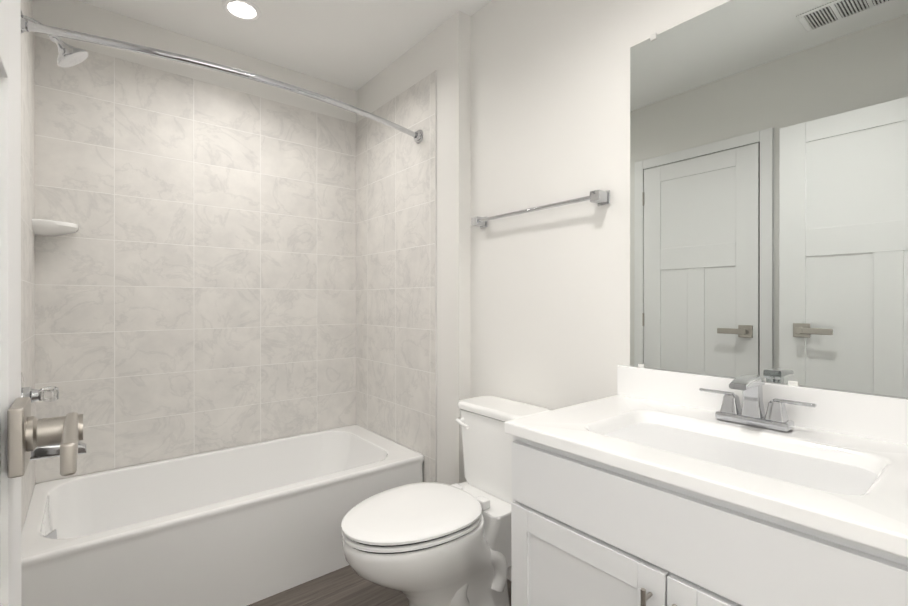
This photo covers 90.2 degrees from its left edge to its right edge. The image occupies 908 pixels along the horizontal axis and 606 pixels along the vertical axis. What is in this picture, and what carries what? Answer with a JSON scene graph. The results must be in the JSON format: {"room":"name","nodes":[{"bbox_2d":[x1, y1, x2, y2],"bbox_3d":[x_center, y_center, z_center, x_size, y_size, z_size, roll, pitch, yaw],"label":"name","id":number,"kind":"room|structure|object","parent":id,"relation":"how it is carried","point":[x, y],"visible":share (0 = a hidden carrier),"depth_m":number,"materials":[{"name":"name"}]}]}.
{"room":"bathroom","nodes":[
{"label":"bathroom","id":0,"kind":"room"},
{"bbox_2d":[28,0,31,17],"bbox_3d":[-1.018,-0.085,0.889,0.100,2.546,2.830,0,0,-39],"label":"wall","id":1,"kind":"structure","parent":0,"point":[30,4],"depth_m":1.88,"materials":[{"name":"paint"}]},
{"bbox_2d":[21,0,34,531],"bbox_3d":[-1.516,0.019,1.587,0.009,2.335,0.918,0,0,-39],"label":"wall tile","id":2,"kind":"structure","parent":1,"relation":"attached to","point":[27,213],"depth_m":1.70,"materials":[{"name":"white tile"}]},
{"bbox_2d":[21,372,58,403],"bbox_3d":[-1.360,0.302,1.481,0.100,0.170,0.170,0,0,-39],"label":"shower valve","id":3,"kind":"object","parent":2,"relation":"attached to","point":[48,394],"visible":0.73,"depth_m":1.47,"materials":[{"name":"silver metal"}]},
{"bbox_2d":[21,11,88,67],"bbox_3d":[-1.342,-0.881,1.520,0.177,0.155,0.100,0,0,-39],"label":"shower head","id":4,"kind":"object","parent":2,"relation":"attached to","point":[69,55],"visible":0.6,"depth_m":1.52},
{"bbox_2d":[29,441,85,460],"bbox_3d":[-1.333,0.482,1.504,0.170,0.068,0.060,0,0,-39],"label":"tub spout","id":5,"kind":"object","parent":2,"relation":"attached to","point":[45,452],"visible":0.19,"depth_m":1.48,"materials":[{"name":"silver metal"}]},
{"bbox_2d":[32,0,355,484],"bbox_3d":[-1.171,-0.088,2.523,1.724,2.546,0.100,0,0,-39],"label":"wall","id":6,"kind":"structure","parent":0,"point":[77,16],"depth_m":2.29,"materials":[{"name":"paint"}]},
{"bbox_2d":[32,218,78,236],"bbox_3d":[-1.695,-0.317,1.929,0.145,0.052,0.145,0,0,-39],"label":"shelf","id":7,"kind":"object","parent":6,"relation":"attached to","point":[41,227],"visible":1,"depth_m":1.89,"materials":[{"name":"white ceramic"}]},
{"bbox_2d":[35,35,355,482],"bbox_3d":[-1.215,-0.188,2.418,1.508,1.923,0.008,0,0,-39],"label":"wall tile","id":8,"kind":"structure","parent":6,"relation":"attached to","point":[195,283],"depth_m":2.29,"materials":[{"name":"beige tile"}]},
{"bbox_2d":[77,0,491,90],"bbox_3d":[-0.200,-1.408,0.907,2.395,0.100,3.830,0,0,-39],"label":"ceiling","id":9,"kind":"structure","parent":0,"point":[356,45],"depth_m":2.23,"materials":[{"name":"paint"}]},
{"bbox_2d":[222,0,260,20],"bbox_3d":[-0.982,-1.356,2.095,0.164,0.008,0.164,0,0,-39],"label":"recessed light","id":10,"kind":"object","parent":9,"relation":"in","point":[244,10],"visible":1,"depth_m":2.09,"materials":[{"name":"white plastic"}]},
{"bbox_2d":[247,565,510,605],"bbox_3d":[-0.200,1.213,0.911,2.395,0.050,3.830,0,0,-39],"label":"floor","id":11,"kind":"structure","parent":0,"point":[346,586],"depth_m":1.84,"materials":[{"name":"brown wood"}]},
{"bbox_2d":[21,424,423,605],"bbox_3d":[-0.977,0.981,2.127,1.523,0.410,0.761,0,0,-39],"label":"bathtub","id":12,"kind":"object","parent":11,"relation":"on","point":[246,525],"visible":0.88,"depth_m":1.89,"materials":[{"name":"white ceramic"}]},
{"bbox_2d":[341,396,551,605],"bbox_3d":[-0.028,0.798,1.637,0.786,0.778,0.388,0,0,-39],"label":"toilet","id":13,"kind":"object","parent":11,"relation":"on","point":[428,544],"visible":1,"depth_m":1.53,"materials":[{"name":"white ceramic"}]},
{"bbox_2d":[504,365,907,605],"bbox_3d":[0.608,0.700,1.031,0.586,0.976,0.850,0,0,-39],"label":"bathroom vanity","id":14,"kind":"object","parent":11,"relation":"on","point":[649,487],"visible":1,"depth_m":0.94,"materials":[{"name":"paint"}]},
{"bbox_2d":[699,374,816,431],"bbox_3d":[0.738,0.248,1.136,0.133,0.125,0.258,0,0,-39],"label":"faucet","id":15,"kind":"object","parent":14,"relation":"on","point":[751,412],"visible":1,"depth_m":1.14,"materials":[{"name":"silver metal"}]},
{"bbox_2d":[356,11,470,484],"bbox_3d":[-0.224,-0.088,2.565,0.200,2.546,1.030,0,0,-39],"label":"wall","id":16,"kind":"structure","parent":0,"point":[443,49],"depth_m":2.15,"materials":[{"name":"paint"}]},
{"bbox_2d":[21,17,422,142],"bbox_3d":[-0.734,-0.859,1.825,1.523,0.068,0.160,0,0,-39],"label":"rail","id":17,"kind":"object","parent":16,"relation":"attached to","point":[27,26],"visible":0.83,"depth_m":1.61,"materials":[{"name":"silver metal"}]},
{"bbox_2d":[356,70,436,482],"bbox_3d":[-0.359,0.018,2.566,0.009,2.335,0.859,0,0,-39],"label":"wall tile","id":18,"kind":"structure","parent":16,"relation":"attached to","point":[396,285],"depth_m":2.49,"materials":[{"name":"white tile"}]},
{"bbox_2d":[471,0,907,409],"bbox_3d":[0.692,-0.086,1.551,0.200,2.546,1.700,0,0,-39],"label":"wall","id":19,"kind":"structure","parent":0,"point":[550,124],"depth_m":1.77,"materials":[{"name":"paint"}]},
{"bbox_2d":[507,566,510,580],"bbox_3d":[0.528,1.137,1.530,0.083,0.100,1.871,0,0,-39],"label":"baseboard","id":20,"kind":"structure","parent":19,"relation":"attached to","point":[509,572],"depth_m":1.94,"materials":[{"name":"paint"}]},
{"bbox_2d":[471,190,609,227],"bbox_3d":[0.309,-0.369,1.813,0.061,0.048,0.669,0,0,-39],"label":"towel rail","id":21,"kind":"object","parent":19,"relation":"attached to","point":[599,197],"visible":1,"depth_m":1.69,"materials":[{"name":"silver metal"}]},
{"bbox_2d":[630,0,907,397],"bbox_3d":[0.838,-0.323,1.204,0.009,1.075,0.790,0,0,-39],"label":"mirror","id":22,"kind":"object","parent":19,"relation":"attached to","point":[769,190],"visible":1,"depth_m":1.19,"materials":[{"name":"clear glass"}]},
{"bbox_3d":[-0.067,-0.083,-0.226,0.170,2.546,0.100,0,0,-39],"label":"wall","id":23,"kind":"structure","parent":0,"visible":0},
{"bbox_2d":[0,0,82,605],"bbox_3d":[-0.287,0.123,0.224,0.157,2.108,0.857,0,0,-39],"label":"entry door","id":24,"kind":"structure","parent":23,"relation":"in","point":[24,433],"depth_m":0.48,"materials":[{"name":"paint"}]}
]}

